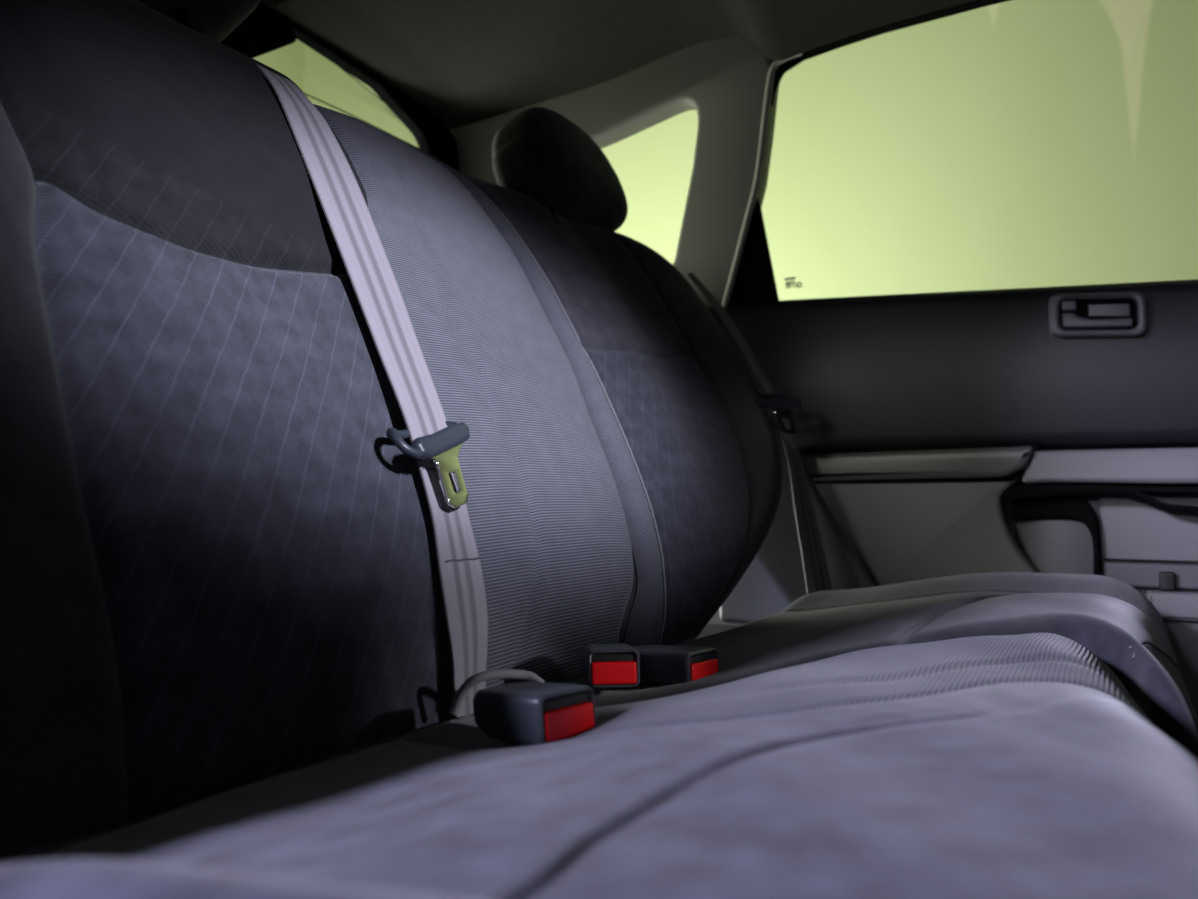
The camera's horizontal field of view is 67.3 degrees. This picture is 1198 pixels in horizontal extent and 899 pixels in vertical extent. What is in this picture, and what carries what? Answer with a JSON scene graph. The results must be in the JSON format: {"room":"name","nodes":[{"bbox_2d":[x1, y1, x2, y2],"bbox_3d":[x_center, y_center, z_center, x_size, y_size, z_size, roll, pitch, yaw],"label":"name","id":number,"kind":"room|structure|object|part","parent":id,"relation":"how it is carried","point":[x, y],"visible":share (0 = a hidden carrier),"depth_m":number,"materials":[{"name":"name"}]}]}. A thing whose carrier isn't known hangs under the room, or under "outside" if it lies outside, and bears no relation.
{"room":"vehicle interior","nodes":[
{"label":"vehicle interior","id":0,"kind":"room"},
{"bbox_2d":[253,39,304,92],"bbox_3d":[-2.522,-0.631,2.621,0.150,3.250,4.350,-2,-4,30],"label":"wall","id":1,"kind":"structure","parent":0,"point":[288,60],"depth_m":4.33,"materials":[{"name":"paint"}]},
{"bbox_2d":[291,21,459,172],"bbox_3d":[-0.650,-0.389,1.207,0.030,0.710,1.500,-2,-4,30],"label":"trim","id":2,"kind":"structure","parent":0,"point":[432,135],"depth_m":1.70,"materials":[{"name":"black plastic"}]},
{"bbox_2d":[220,1,295,57],"bbox_3d":[-0.627,-0.631,1.216,0.050,0.125,0.515,-2,-4,30],"label":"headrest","id":3,"kind":"object","parent":2,"relation":"attached to","point":[266,29],"visible":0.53,"depth_m":1.37,"materials":[{"name":"black fabric"}]},
{"bbox_2d":[339,67,397,117],"bbox_3d":[-0.671,-0.458,1.224,0.005,0.530,1.357,-2,-4,30],"label":"window","id":4,"kind":"structure","parent":2,"relation":"attached to","point":[339,67],"depth_m":1.65,"materials":[{"name":"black glass"}]},
{"bbox_2d":[304,93,419,148],"bbox_3d":[-0.450,-0.591,1.587,0.003,0.015,0.438,-2,-4,30],"label":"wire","id":5,"kind":"object","parent":4,"relation":"attached to","point":[304,93],"visible":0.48,"depth_m":1.59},
{"bbox_2d":[450,37,778,307],"bbox_3d":[0.006,-0.406,1.714,0.722,0.600,0.169,-2,-4,30],"label":"trim","id":6,"kind":"structure","parent":0,"point":[723,79],"depth_m":1.59,"materials":[{"name":"grey plastic"}]},
{"bbox_2d":[261,0,975,129],"bbox_3d":[0.281,-0.762,0.690,2.160,0.161,1.393,-2,-4,30],"label":"ceiling","id":7,"kind":"structure","parent":0,"point":[466,62],"depth_m":1.50,"materials":[{"name":"fabric"}]},
{"bbox_2d":[304,0,1197,299],"bbox_3d":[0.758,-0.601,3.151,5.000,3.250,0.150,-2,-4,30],"label":"windows","id":8,"kind":"structure","parent":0,"point":[1012,144],"depth_m":2.84,"materials":[{"name":"glass"}]},
{"bbox_2d":[1015,518,1092,574],"bbox_3d":[0.695,0.180,1.384,0.117,0.155,0.023,-3,-4,39],"label":"panel","id":9,"kind":"object","parent":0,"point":[1050,545],"depth_m":1.37,"materials":[{"name":"grey plastic"}]},
{"bbox_3d":[0.634,0.490,0.531,1.460,0.020,1.600,-2,-4,30],"label":"floor","id":10,"kind":"structure","parent":0,"visible":0},
{"bbox_2d":[0,0,1197,898],"bbox_3d":[-0.076,-0.013,0.614,0.914,0.783,0.945,-2,-4,30],"label":"seat","id":11,"kind":"object","parent":10,"relation":"on","point":[226,672],"visible":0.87,"depth_m":0.52,"materials":[{"name":"fabric"}]},
{"bbox_3d":[-0.358,-0.286,0.787,0.177,0.207,0.374,-2,-4,30],"label":"panel","id":12,"kind":"part","parent":11,"relation":"part of","materials":[{"name":"fabric"}]},
{"bbox_2d":[138,0,260,42],"bbox_3d":[-0.450,-0.447,0.788,0.159,0.282,0.296,-2,-4,30],"label":"headrest cover","id":13,"kind":"object","parent":11,"relation":"on","point":[214,19],"visible":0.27,"depth_m":0.85,"materials":[{"name":"fabric"}]},
{"bbox_3d":[-0.374,-0.366,0.827,0.058,0.125,0.012,-2,-4,30],"label":"post","id":14,"kind":"part","parent":13,"relation":"part of","materials":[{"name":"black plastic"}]},
{"bbox_3d":[-0.279,-0.077,0.758,0.422,0.624,0.905,-2,-4,30],"label":"backrest","id":15,"kind":"part","parent":11,"relation":"part of","materials":[{"name":"fabric"}]},
{"bbox_2d":[256,64,487,718],"bbox_3d":[-0.234,-0.082,0.812,0.409,0.617,0.100,-3,-4,39],"label":"belt","id":16,"kind":"object","parent":11,"relation":"on","point":[437,442],"visible":0.91,"depth_m":0.76,"materials":[{"name":"grey fabric"}]},
{"bbox_3d":[-0.145,-0.069,0.957,0.361,0.616,0.427,-2,-4,30],"label":"panel","id":17,"kind":"part","parent":11,"relation":"part of","materials":[{"name":"fabric"}]},
{"bbox_2d":[449,669,595,745],"bbox_3d":[-0.052,0.164,0.579,0.061,0.036,0.132,2,-4,-27],"label":"buckle","id":18,"kind":"object","parent":11,"relation":"on","point":[536,711],"visible":0.93,"depth_m":0.54,"materials":[{"name":"grey plastic"}]},
{"bbox_3d":[0.147,0.256,0.603,0.596,0.236,0.246,1,-3,-10],"label":"panel","id":19,"kind":"part","parent":11,"relation":"part of","materials":[{"name":"fabric"}]},
{"bbox_3d":[0.181,0.242,0.372,0.235,0.237,0.468,-2,-4,30],"label":"panel","id":20,"kind":"part","parent":11,"relation":"part of","materials":[{"name":"grey fabric"}]},
{"bbox_2d":[695,624,737,638],"bbox_3d":[-0.112,0.393,0.898,0.208,0.255,1.440,-2,-4,30],"label":"trim","id":21,"kind":"structure","parent":10,"relation":"on","point":[709,629],"depth_m":1.49,"materials":[{"name":"grey plastic"}]},
{"bbox_2d":[401,140,1197,757],"bbox_3d":[0.166,0.007,1.059,0.916,0.792,0.904,-2,-4,30],"label":"seat","id":22,"kind":"object","parent":10,"relation":"on","point":[695,463],"visible":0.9,"depth_m":1.14,"materials":[{"name":"fabric"}]},
{"bbox_2d":[492,107,627,231],"bbox_3d":[-0.058,-0.375,1.385,0.148,0.279,0.264,-2,-4,30],"label":"headrest cover","id":23,"kind":"object","parent":22,"relation":"on","point":[539,154],"visible":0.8,"depth_m":1.29,"materials":[{"name":"fabric"}]},
{"bbox_3d":[-0.057,-0.303,1.293,0.058,0.125,0.012,-2,-4,30],"label":"post","id":24,"kind":"part","parent":23,"relation":"part of","materials":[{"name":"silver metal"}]},
{"bbox_3d":[-0.050,-0.247,1.285,0.173,0.242,0.425,-3,-4,39],"label":"panel","id":25,"kind":"part","parent":22,"relation":"part of","materials":[{"name":"grey fabric"}]},
{"bbox_2d":[582,643,639,687],"bbox_3d":[0.008,0.169,0.711,0.041,0.031,0.063,0,-3,-7],"label":"buckle","id":26,"kind":"object","parent":22,"relation":"attached to","point":[615,665],"visible":1,"depth_m":0.68,"materials":[{"name":"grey plastic"}]},
{"bbox_2d":[633,645,718,685],"bbox_3d":[0.052,0.173,0.728,0.083,0.030,0.045,-3,-4,40],"label":"buckle","id":27,"kind":"object","parent":22,"relation":"on","point":[660,665],"visible":0.78,"depth_m":0.70,"materials":[{"name":"grey plastic"}]},
{"bbox_3d":[0.019,-0.054,1.291,0.417,0.628,0.638,-2,-4,30],"label":"backrest","id":28,"kind":"part","parent":22,"relation":"part of","materials":[{"name":"grey fabric"}]},
{"bbox_2d":[687,272,831,594],"bbox_3d":[0.247,-0.031,1.452,0.242,0.556,0.074,-2,-4,30],"label":"belt","id":29,"kind":"object","parent":22,"relation":"on","point":[817,578],"visible":0.97,"depth_m":1.42,"materials":[{"name":"grey fabric"}]},
{"bbox_3d":[0.435,0.269,0.855,0.215,0.237,0.471,-2,-4,30],"label":"panel","id":30,"kind":"part","parent":22,"relation":"part of","materials":[{"name":"grey fabric"}]},
{"bbox_3d":[0.697,0.196,1.448,2.250,0.710,0.020,-2,-4,30],"label":"wall","id":31,"kind":"structure","parent":0,"visible":0},
{"bbox_2d":[721,53,802,307],"bbox_3d":[0.267,-0.450,1.539,0.033,0.398,0.217,2,-4,-30],"label":"door frame","id":32,"kind":"structure","parent":31,"relation":"attached to","point":[771,73],"depth_m":1.54,"materials":[{"name":"grey rubber"}]},
{"bbox_2d":[720,416,875,623],"bbox_3d":[0.339,0.118,1.489,0.294,0.350,0.030,-2,-4,30],"label":"door frame","id":33,"kind":"structure","parent":31,"relation":"attached to","point":[774,579],"depth_m":1.49,"materials":[{"name":"grey plastic"}]},
{"bbox_2d":[707,0,1197,717],"bbox_3d":[0.853,-0.094,1.234,1.650,1.225,0.193,-2,-4,30],"label":"door","id":34,"kind":"structure","parent":31,"relation":"in","point":[1038,429],"depth_m":1.38,"materials":[{"name":"black plastic"}]},
{"bbox_2d":[784,277,801,287],"bbox_3d":[0.338,-0.290,1.564,0.030,0.019,0.006,-2,-4,30],"label":"print","id":35,"kind":"object","parent":34,"relation":"on","point":[788,282],"depth_m":1.57,"materials":[{"name":"black paint"}]},
{"bbox_3d":[0.872,-0.146,1.271,1.650,0.284,0.094,-2,-4,30],"label":"trim","id":36,"kind":"part","parent":34,"relation":"part of","materials":[{"name":"black plastic"}]},
{"bbox_3d":[0.877,0.259,1.256,1.650,0.523,0.066,-2,-4,30],"label":"trim","id":37,"kind":"part","parent":34,"relation":"part of","materials":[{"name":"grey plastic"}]},
{"bbox_3d":[0.720,-0.194,1.302,0.124,0.072,0.020,-2,-4,30],"label":"door handle","id":38,"kind":"part","parent":34,"relation":"part of","materials":[{"name":"grey plastic"}]},
{"bbox_3d":[0.720,-0.187,1.301,0.090,0.030,0.016,-2,-4,30],"label":"lever","id":39,"kind":"part","parent":34,"relation":"part of","materials":[{"name":"grey plastic"}]},
{"bbox_3d":[0.735,-0.200,1.297,0.053,0.023,0.008,-2,-4,30],"label":"finger plate","id":40,"kind":"part","parent":34,"relation":"part of","materials":[{"name":"grey plastic"}]},
{"bbox_3d":[1.124,0.017,1.122,1.075,0.055,0.090,-2,-4,30],"label":"armrest","id":41,"kind":"part","parent":34,"relation":"part of","materials":[{"name":"grey plastic"}]},
{"bbox_2d":[1146,589,1197,621],"bbox_3d":[1.192,0.210,1.075,0.920,0.039,0.060,-2,-4,30],"label":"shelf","id":42,"kind":"object","parent":34,"relation":"attached to","point":[1173,605],"depth_m":1.26,"materials":[{"name":"grey plastic"}]}
]}

